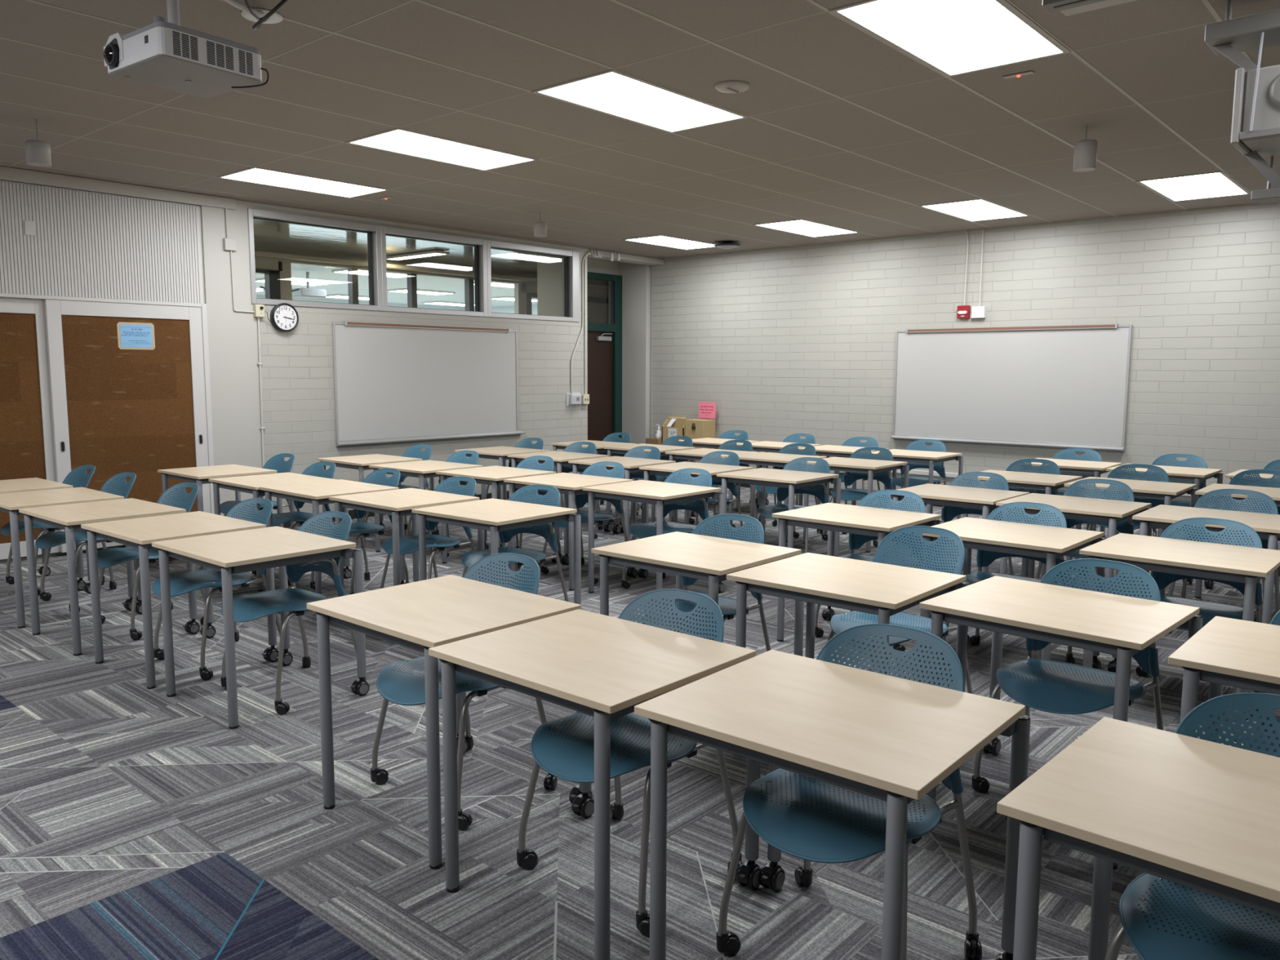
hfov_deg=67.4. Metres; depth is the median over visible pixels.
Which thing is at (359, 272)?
diffuser
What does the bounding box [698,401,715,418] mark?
sign
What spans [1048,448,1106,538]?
chair
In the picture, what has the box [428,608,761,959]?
student desk
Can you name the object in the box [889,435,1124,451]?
tray
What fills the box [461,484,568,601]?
chair
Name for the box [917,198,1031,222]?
recessed light
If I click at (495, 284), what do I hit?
diffuser
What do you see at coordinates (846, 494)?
chair
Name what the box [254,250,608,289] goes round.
trim
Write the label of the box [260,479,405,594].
student desk
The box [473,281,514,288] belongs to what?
recessed light
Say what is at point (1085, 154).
cylinder
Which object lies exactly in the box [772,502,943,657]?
student desk
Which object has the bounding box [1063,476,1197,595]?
student desk
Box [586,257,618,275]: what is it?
wall
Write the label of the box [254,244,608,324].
wall
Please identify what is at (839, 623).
chair
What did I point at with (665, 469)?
student desk
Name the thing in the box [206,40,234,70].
vent grille
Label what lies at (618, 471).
chair
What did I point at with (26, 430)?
sliding door
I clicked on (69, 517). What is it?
student desk
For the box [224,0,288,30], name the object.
outlet
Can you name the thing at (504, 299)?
diffuser
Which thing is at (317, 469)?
chair
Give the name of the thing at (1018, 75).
sensor
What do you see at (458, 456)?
chair
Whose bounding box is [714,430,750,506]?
chair
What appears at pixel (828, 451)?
student desk
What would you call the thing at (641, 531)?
chair
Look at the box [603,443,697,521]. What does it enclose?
student desk
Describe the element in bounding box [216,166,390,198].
recessed light
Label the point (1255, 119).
projector
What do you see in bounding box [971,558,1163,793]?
chair
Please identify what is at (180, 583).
chair
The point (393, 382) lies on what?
whiteboard
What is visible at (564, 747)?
chair
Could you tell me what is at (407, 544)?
chair
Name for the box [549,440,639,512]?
student desk
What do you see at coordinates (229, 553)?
student desk
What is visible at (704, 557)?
student desk
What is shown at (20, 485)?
student desk
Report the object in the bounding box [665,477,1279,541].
baseboard
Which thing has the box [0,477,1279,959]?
floor
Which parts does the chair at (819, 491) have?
seat, backrest, leg, leg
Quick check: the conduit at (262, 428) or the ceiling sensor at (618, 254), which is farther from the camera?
the ceiling sensor at (618, 254)
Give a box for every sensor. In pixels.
[378,196,391,199]
[609,253,613,261]
[617,253,620,260]
[1002,71,1035,79]
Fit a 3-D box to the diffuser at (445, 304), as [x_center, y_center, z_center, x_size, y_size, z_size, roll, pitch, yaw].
[-4.481,-4.162,22.743,0.560,0.001,1.150,6,9,41]
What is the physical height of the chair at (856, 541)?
0.827 m
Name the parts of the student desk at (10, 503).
frame, leg, leg, leg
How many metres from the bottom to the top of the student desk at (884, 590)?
0.730 m
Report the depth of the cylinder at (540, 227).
9.31 m
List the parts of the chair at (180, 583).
leg, seat, leg, backrest, cross rail, leg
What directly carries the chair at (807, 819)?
on the floor
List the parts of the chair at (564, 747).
leg, seat, leg, leg, backrest, cross rail, leg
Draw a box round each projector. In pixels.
[103,0,269,97]
[259,271,326,298]
[1204,0,1279,204]
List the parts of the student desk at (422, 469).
leg, frame, leg, leg, leg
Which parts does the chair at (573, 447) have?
leg, backrest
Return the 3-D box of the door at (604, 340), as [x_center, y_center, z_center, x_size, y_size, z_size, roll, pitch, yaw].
[-0.690,-1.431,13.320,0.125,2.845,1.220,6,9,41]
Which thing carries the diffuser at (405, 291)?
attached to the recessed light at (402, 290)
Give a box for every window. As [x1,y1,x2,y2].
[247,208,382,311]
[255,267,608,314]
[380,225,488,316]
[486,240,579,321]
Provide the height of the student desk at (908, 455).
0.730 m
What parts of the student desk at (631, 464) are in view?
leg, frame, leg, leg, leg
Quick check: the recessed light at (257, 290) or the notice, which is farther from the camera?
the recessed light at (257, 290)
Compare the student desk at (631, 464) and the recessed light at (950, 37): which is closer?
the recessed light at (950, 37)
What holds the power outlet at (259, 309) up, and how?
attached to the wall at (297, 375)
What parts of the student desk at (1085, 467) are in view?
frame, leg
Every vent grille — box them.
[172,31,198,60]
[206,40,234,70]
[238,49,253,75]
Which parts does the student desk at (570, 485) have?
leg, frame, leg, leg, leg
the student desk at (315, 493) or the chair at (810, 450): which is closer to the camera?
the student desk at (315, 493)
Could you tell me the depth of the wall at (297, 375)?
9.31 m
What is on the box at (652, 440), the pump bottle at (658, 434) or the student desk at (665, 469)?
the pump bottle at (658, 434)
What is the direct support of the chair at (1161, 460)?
on the floor
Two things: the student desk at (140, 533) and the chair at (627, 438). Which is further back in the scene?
the chair at (627, 438)
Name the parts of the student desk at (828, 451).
leg, leg, frame, leg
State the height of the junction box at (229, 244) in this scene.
0.104 m
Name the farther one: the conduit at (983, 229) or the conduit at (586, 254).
the conduit at (586, 254)
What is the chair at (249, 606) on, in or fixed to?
on the floor
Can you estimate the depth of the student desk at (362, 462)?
8.45 m
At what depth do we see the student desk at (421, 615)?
3.23 m
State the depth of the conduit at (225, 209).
8.59 m
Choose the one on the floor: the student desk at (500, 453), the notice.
the student desk at (500, 453)
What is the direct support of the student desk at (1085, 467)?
on the floor
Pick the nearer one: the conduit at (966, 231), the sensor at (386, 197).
the sensor at (386, 197)
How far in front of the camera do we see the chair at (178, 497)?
5.69 m
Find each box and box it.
[222,238,236,251]
[645,437,662,444]
[662,418,688,444]
[684,418,715,448]
[971,306,986,318]
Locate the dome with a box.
[713,241,740,248]
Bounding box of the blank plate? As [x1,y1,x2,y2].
[23,220,36,235]
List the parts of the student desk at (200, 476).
leg, leg, frame, leg, leg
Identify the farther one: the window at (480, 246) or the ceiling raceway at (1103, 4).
the window at (480, 246)
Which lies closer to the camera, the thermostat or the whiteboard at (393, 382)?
the whiteboard at (393, 382)
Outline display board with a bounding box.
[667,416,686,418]
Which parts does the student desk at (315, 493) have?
leg, frame, leg, leg, leg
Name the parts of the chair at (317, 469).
seat, leg, backrest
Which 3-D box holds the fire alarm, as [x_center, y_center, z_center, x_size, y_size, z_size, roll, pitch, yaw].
[3.528,-1.834,10.474,0.132,0.136,0.061,6,9,41]
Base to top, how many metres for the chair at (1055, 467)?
0.827 m
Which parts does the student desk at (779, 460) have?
leg, frame, leg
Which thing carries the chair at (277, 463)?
on the floor
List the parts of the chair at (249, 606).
leg, seat, leg, leg, backrest, leg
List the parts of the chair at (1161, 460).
seat, backrest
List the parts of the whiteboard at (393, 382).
map rail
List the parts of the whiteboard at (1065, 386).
map rail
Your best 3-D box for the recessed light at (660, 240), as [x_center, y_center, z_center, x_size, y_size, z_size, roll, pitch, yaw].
[0.413,-2.849,11.509,0.612,0.016,1.204,6,9,41]
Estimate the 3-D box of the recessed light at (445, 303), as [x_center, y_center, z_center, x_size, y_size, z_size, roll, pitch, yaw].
[-4.481,-4.178,22.741,0.620,0.032,1.210,6,9,41]
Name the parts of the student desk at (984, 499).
leg, leg, frame, leg, leg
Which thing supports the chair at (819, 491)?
on the floor
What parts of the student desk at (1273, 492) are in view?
leg, frame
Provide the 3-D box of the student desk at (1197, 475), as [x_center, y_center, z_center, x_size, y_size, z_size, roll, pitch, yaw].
[4.350,0.270,8.002,0.753,0.730,0.662,6,9,42]
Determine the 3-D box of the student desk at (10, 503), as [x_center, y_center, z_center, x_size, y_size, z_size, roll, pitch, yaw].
[-3.689,0.462,6.067,0.753,0.730,0.662,6,9,41]
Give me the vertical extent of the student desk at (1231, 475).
0.730 m
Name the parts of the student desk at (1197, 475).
frame, leg, leg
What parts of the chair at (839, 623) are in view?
leg, seat, backrest, cross rail, leg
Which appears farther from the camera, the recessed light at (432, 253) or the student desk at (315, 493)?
the recessed light at (432, 253)
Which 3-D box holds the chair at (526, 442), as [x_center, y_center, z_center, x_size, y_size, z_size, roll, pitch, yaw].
[-1.260,0.004,9.667,0.593,0.827,0.584,6,9,41]
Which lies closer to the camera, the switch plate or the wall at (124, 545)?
the wall at (124, 545)
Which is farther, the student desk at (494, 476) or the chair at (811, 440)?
the chair at (811, 440)
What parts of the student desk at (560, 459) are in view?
leg, frame, leg, leg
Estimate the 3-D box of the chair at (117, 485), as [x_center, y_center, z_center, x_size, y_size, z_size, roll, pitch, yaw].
[-3.607,0.387,6.284,0.593,0.827,0.584,6,9,40]
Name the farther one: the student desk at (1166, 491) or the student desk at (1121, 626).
the student desk at (1166, 491)
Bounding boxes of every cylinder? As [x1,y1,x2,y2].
[25,119,51,167]
[533,213,546,236]
[1072,125,1097,172]
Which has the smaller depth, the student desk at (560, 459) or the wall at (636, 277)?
the student desk at (560, 459)
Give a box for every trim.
[0,165,236,209]
[0,293,214,514]
[235,200,587,250]
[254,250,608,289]
[586,248,663,265]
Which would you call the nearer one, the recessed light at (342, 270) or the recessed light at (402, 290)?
the recessed light at (342, 270)
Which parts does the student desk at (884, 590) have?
leg, leg, frame, leg, leg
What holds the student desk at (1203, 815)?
on the floor
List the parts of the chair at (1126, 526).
leg, seat, backrest, leg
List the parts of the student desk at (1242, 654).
leg, leg, frame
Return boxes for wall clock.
[264,302,298,331]
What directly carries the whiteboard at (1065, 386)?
attached to the wall at (784, 342)
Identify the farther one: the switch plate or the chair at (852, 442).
the switch plate
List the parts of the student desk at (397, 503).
leg, frame, leg, leg, leg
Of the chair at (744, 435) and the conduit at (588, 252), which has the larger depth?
the conduit at (588, 252)
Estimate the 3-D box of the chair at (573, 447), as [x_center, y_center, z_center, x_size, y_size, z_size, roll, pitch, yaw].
[-0.706,0.063,9.172,0.593,0.827,0.584,6,9,39]
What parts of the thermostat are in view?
plate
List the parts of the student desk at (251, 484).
leg, frame, leg, leg, leg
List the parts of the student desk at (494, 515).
leg, leg, leg, frame, leg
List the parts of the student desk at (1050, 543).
leg, leg, frame, leg, leg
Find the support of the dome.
attached to the ceiling
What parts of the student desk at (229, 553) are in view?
leg, leg, frame, leg, leg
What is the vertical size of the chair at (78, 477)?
0.827 m
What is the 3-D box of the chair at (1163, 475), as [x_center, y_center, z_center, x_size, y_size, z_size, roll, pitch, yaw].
[3.641,0.315,7.153,0.593,0.827,0.584,6,9,41]
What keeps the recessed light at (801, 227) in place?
in the ceiling
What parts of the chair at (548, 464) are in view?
leg, leg, backrest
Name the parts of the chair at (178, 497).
leg, seat, leg, backrest, leg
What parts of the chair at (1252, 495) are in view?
leg, leg, backrest, leg, leg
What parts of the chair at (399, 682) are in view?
leg, seat, leg, leg, backrest, leg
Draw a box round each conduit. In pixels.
[224,208,228,238]
[230,250,254,312]
[257,316,265,498]
[570,253,591,393]
[584,251,591,394]
[963,230,968,305]
[978,228,984,306]
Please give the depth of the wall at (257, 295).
22.32 m
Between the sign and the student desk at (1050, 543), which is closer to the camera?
the student desk at (1050, 543)
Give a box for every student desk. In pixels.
[0,477,85,591]
[0,487,137,628]
[18,497,199,655]
[80,511,278,688]
[151,526,369,728]
[157,464,283,569]
[208,472,344,591]
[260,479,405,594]
[306,574,592,869]
[316,453,427,547]
[328,488,484,596]
[368,460,488,551]
[411,498,581,604]
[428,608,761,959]
[435,465,561,563]
[454,446,550,500]
[503,472,637,591]
[507,450,612,539]
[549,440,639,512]
[568,456,677,542]
[582,480,724,593]
[591,531,804,656]
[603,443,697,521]
[634,649,1031,959]
[639,461,755,535]
[665,448,763,521]
[678,437,759,504]
[716,467,840,556]
[726,452,827,542]
[726,552,969,692]
[736,440,822,511]
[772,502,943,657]
[798,444,888,505]
[801,457,909,552]
[867,448,963,519]
[892,483,1030,577]
[915,516,1106,669]
[919,576,1202,869]
[962,469,1082,579]
[995,493,1151,596]
[996,716,1279,959]
[1019,457,1122,534]
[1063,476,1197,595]
[1079,533,1279,742]
[1106,463,1222,540]
[1132,504,1279,623]
[1168,616,1279,742]
[1194,483,1279,598]
[1224,469,1279,545]
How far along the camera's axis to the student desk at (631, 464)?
8.39 m
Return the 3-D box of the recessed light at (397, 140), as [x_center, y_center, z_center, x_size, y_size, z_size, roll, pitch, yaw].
[-1.359,-2.298,6.697,0.612,0.016,1.204,6,9,41]
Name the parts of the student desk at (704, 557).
leg, leg, frame, leg, leg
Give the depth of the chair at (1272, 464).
7.85 m
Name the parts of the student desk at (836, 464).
leg, leg, frame, leg, leg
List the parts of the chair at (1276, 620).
seat, backrest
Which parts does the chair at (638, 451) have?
leg, leg, leg, backrest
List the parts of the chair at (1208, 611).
seat, backrest, cross rail, leg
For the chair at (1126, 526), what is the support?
on the floor
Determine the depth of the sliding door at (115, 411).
8.10 m
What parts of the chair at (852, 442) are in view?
seat, backrest, leg, leg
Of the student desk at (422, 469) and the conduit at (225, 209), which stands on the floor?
the student desk at (422, 469)
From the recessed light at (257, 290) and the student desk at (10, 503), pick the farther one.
the recessed light at (257, 290)
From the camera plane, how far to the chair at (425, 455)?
8.93 m
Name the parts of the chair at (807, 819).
leg, leg, seat, backrest, leg, cross rail, leg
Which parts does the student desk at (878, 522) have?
leg, leg, frame, leg, leg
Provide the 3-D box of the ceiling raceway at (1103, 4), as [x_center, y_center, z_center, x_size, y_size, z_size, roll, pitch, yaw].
[2.268,-1.892,3.508,1.400,0.034,0.120,6,9,41]
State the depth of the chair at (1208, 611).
4.57 m
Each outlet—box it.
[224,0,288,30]
[253,304,264,317]
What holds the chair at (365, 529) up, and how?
on the floor
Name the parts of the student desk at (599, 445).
leg, frame, leg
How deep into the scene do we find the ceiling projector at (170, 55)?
3.52 m
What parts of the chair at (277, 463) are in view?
seat, backrest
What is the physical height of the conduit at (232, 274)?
0.545 m
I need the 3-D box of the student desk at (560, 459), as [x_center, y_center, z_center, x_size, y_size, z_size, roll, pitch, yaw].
[-0.758,0.127,9.064,0.753,0.730,0.662,6,9,40]
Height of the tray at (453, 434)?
0.042 m
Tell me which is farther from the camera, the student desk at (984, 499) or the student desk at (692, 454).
the student desk at (692, 454)
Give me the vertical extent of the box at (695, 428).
0.425 m
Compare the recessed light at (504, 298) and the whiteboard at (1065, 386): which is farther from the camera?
the recessed light at (504, 298)
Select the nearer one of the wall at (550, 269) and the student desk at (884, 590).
the student desk at (884, 590)
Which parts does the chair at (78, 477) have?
leg, seat, leg, backrest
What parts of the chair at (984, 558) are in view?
leg, leg, seat, backrest, leg, leg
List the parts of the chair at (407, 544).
leg, seat, leg, leg, backrest, cross rail, leg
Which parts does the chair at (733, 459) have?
leg, leg, seat, backrest, leg, leg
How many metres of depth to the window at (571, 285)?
11.71 m
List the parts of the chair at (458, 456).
leg, leg, backrest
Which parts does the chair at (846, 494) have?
leg, leg, seat, backrest, leg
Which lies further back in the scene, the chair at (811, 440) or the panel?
the chair at (811, 440)
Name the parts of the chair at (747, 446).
backrest, leg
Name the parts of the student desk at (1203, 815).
leg, leg, frame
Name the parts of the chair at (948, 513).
backrest, leg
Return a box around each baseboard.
[274,490,541,528]
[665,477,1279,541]
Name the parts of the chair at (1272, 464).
backrest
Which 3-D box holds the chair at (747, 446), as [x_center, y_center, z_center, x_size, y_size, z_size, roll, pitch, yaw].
[0.828,0.028,9.528,0.593,0.827,0.584,6,9,42]
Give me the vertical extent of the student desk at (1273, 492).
0.730 m
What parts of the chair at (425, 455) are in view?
leg, leg, seat, backrest, leg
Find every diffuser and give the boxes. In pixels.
[334,270,406,277]
[387,253,445,260]
[393,289,450,294]
[427,302,464,306]
[491,282,514,288]
[493,297,537,302]
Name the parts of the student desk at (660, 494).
leg, leg, frame, leg, leg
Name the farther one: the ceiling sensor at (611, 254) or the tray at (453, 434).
the ceiling sensor at (611, 254)
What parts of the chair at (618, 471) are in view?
leg, leg, seat, backrest, leg, cross rail, leg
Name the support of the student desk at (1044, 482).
on the floor
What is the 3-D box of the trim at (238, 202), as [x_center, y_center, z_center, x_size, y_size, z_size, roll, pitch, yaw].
[-2.153,-2.700,10.348,0.012,0.029,4.555,6,9,41]
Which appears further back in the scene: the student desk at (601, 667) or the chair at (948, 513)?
the chair at (948, 513)
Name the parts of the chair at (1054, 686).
leg, leg, seat, backrest, cross rail, leg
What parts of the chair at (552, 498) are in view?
leg, seat, leg, backrest, leg, cross rail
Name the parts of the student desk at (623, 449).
leg, frame, leg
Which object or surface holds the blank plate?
attached to the panel
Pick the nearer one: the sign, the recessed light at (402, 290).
the sign
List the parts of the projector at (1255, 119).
hanger rod, arm, plate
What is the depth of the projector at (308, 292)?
15.11 m
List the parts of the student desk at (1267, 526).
leg, leg, frame, leg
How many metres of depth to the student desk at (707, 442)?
10.77 m
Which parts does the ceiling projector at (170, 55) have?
knob, plate, lid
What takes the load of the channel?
attached to the ceiling
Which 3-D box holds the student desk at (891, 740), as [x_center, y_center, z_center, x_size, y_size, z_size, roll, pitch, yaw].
[0.472,0.906,2.376,0.753,0.730,0.662,6,9,39]
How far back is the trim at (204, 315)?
8.53 m
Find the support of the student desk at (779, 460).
on the floor
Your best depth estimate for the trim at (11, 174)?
7.84 m
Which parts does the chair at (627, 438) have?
backrest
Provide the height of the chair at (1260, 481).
0.827 m
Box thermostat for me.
[566,392,581,412]
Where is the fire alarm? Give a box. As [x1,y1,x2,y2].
[956,305,970,318]
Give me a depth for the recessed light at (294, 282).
17.13 m
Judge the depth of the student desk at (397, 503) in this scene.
5.96 m
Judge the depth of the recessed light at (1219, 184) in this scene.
7.87 m
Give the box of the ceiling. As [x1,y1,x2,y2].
[0,0,1279,307]
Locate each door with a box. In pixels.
[0,297,61,559]
[44,298,211,552]
[586,271,622,475]
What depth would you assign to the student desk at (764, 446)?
10.37 m
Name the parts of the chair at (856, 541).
leg, leg, seat, backrest, leg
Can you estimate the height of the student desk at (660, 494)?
0.730 m
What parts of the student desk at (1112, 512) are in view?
leg, leg, frame, leg, leg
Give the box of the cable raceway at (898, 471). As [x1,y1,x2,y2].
[890,469,1191,496]
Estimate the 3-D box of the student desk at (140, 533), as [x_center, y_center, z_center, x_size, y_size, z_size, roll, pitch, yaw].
[-2.394,0.590,5.007,0.753,0.730,0.662,6,9,40]
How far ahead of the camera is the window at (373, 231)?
9.40 m
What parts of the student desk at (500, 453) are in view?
frame, leg, leg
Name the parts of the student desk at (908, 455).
leg, frame, leg, leg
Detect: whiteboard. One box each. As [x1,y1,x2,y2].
[331,320,525,446]
[889,323,1132,451]
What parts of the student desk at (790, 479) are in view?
leg, leg, frame, leg, leg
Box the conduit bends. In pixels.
[590,248,601,257]
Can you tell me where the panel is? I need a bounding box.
[0,179,204,303]
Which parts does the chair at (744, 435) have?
backrest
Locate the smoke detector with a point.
(728, 86)
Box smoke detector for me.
[715,80,750,93]
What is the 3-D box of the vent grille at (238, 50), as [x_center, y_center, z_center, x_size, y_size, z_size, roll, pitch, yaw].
[-1.478,-1.564,3.599,0.002,0.078,0.055,5,8,36]
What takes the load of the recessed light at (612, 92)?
in the ceiling
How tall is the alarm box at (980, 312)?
0.122 m
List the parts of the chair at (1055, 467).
backrest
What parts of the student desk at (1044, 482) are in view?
leg, frame, leg, leg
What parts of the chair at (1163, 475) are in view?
leg, seat, backrest, leg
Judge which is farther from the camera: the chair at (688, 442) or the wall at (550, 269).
the wall at (550, 269)
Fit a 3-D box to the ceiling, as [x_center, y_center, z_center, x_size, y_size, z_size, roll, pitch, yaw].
[-3.333,-2.555,8.453,23.000,0.102,23.400,6,9,41]
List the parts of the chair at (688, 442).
seat, backrest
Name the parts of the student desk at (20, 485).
leg, leg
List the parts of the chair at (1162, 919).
leg, seat, backrest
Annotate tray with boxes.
[335,431,525,446]
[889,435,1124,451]
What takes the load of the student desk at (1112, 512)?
on the floor
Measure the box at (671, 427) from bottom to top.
0.419 m
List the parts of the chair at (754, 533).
leg, seat, backrest, leg, cross rail, leg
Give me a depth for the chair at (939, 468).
9.70 m
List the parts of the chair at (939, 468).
seat, backrest, leg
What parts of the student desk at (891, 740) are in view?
leg, leg, frame, leg, leg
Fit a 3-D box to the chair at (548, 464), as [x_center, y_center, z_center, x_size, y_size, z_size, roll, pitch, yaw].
[-0.973,0.239,7.643,0.593,0.827,0.584,6,9,40]
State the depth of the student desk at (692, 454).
9.36 m
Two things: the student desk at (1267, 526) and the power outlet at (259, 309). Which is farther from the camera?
the power outlet at (259, 309)
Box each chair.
[0,464,104,595]
[35,471,140,613]
[97,482,204,639]
[151,497,280,680]
[219,453,297,530]
[220,511,365,715]
[251,461,345,586]
[310,467,409,595]
[364,444,439,534]
[370,552,557,830]
[380,475,476,588]
[405,450,479,556]
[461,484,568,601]
[475,455,561,568]
[486,437,543,500]
[516,588,742,937]
[535,441,603,529]
[540,461,631,584]
[578,432,631,511]
[594,445,665,539]
[621,467,711,588]
[636,435,698,520]
[643,513,770,651]
[668,450,743,532]
[688,439,757,527]
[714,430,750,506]
[715,623,982,959]
[749,443,819,537]
[756,433,815,508]
[756,457,835,556]
[814,489,931,651]
[817,436,881,506]
[822,447,893,547]
[826,525,972,693]
[883,439,946,513]
[917,471,1013,574]
[942,502,1075,664]
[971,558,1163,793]
[976,458,1065,562]
[1035,478,1135,595]
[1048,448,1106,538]
[1078,463,1168,575]
[1104,692,1279,959]
[1135,517,1262,720]
[1146,453,1208,542]
[1168,488,1279,633]
[1204,469,1279,589]
[1237,609,1279,757]
[1243,459,1279,545]
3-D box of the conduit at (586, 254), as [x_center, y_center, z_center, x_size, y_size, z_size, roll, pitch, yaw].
[-0.744,-1.974,12.057,0.023,1.758,0.356,6,9,41]
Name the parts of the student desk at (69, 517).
leg, frame, leg, leg, leg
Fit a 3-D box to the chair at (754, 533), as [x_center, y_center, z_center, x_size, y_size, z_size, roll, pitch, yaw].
[0.298,0.605,4.532,0.593,0.827,0.584,6,9,41]
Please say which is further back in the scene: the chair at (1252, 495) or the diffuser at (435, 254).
the diffuser at (435, 254)
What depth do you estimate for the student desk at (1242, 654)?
2.73 m
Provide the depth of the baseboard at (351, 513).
9.83 m
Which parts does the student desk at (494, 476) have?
leg, frame, leg, leg, leg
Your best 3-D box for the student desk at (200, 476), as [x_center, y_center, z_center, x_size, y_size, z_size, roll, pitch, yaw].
[-3.322,0.283,7.628,0.753,0.730,0.662,6,9,41]
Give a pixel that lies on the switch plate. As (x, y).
(584, 397)
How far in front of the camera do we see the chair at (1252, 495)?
5.74 m
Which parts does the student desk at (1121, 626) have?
leg, leg, frame, leg, leg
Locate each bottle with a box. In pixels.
[654,424,662,438]
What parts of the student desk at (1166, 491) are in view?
leg, leg, frame, leg, leg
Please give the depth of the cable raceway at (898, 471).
10.90 m
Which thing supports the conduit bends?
attached to the conduit at (588, 252)
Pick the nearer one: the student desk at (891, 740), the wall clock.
the student desk at (891, 740)
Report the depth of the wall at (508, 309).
23.82 m
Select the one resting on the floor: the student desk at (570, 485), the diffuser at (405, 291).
the student desk at (570, 485)
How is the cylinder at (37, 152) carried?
hanging from the ceiling
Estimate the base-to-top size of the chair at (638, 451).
0.827 m
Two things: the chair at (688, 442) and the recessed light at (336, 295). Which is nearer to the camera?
the chair at (688, 442)
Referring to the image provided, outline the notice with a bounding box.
[116,321,155,350]
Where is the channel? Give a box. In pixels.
[1042,0,1106,13]
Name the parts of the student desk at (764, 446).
leg, frame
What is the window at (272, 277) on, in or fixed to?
in the wall at (597, 313)
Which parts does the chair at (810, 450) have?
seat, leg, leg, backrest, leg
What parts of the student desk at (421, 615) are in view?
leg, frame, leg, leg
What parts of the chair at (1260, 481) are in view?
backrest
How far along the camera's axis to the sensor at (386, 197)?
8.52 m
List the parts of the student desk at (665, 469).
leg, frame, leg, leg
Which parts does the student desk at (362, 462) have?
leg, frame, leg, leg, leg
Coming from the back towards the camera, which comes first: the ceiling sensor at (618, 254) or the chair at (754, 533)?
the ceiling sensor at (618, 254)
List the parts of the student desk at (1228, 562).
leg, leg, frame, leg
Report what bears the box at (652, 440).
on the cart
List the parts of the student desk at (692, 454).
leg, frame, leg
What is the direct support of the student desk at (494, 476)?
on the floor
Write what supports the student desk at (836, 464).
on the floor
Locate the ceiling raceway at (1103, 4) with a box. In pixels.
[1060,0,1137,16]
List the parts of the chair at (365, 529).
leg, seat, leg, leg, backrest, cross rail, leg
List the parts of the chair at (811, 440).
leg, backrest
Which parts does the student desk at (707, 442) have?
frame, leg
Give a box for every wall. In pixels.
[0,179,196,562]
[196,200,587,515]
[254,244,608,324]
[256,294,465,310]
[474,304,537,315]
[537,254,564,316]
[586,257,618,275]
[618,262,651,473]
[650,202,1279,511]
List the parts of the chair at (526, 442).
backrest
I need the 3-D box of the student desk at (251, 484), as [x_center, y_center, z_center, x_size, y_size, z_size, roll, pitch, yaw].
[-2.651,0.355,7.027,0.753,0.730,0.662,6,9,42]
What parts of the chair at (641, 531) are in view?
leg, seat, backrest, leg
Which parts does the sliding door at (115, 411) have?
door pull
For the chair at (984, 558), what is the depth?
5.14 m
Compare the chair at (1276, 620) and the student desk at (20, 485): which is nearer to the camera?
the chair at (1276, 620)
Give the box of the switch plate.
[581,394,589,404]
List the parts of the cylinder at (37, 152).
cord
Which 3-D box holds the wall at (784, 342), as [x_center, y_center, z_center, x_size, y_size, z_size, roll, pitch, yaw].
[4.850,-1.123,9.572,12.281,3.140,0.200,6,9,41]
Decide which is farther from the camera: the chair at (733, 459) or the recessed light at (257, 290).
the recessed light at (257, 290)
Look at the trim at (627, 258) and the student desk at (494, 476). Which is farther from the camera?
the trim at (627, 258)
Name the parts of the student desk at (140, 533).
leg, frame, leg, leg, leg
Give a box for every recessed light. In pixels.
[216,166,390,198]
[255,278,331,285]
[256,288,265,291]
[326,293,368,299]
[331,268,417,277]
[344,128,538,171]
[386,250,449,260]
[386,288,455,294]
[422,301,475,306]
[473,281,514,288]
[491,296,537,302]
[531,69,749,133]
[622,235,715,249]
[752,218,860,237]
[828,0,1071,77]
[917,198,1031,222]
[1135,171,1251,201]
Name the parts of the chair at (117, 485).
leg, seat, leg, leg, backrest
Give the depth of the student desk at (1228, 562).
4.21 m
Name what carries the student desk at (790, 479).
on the floor
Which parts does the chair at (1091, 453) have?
seat, backrest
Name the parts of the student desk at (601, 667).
leg, frame, leg, leg, leg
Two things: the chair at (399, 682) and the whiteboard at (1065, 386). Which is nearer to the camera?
the chair at (399, 682)
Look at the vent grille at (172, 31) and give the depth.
3.41 m

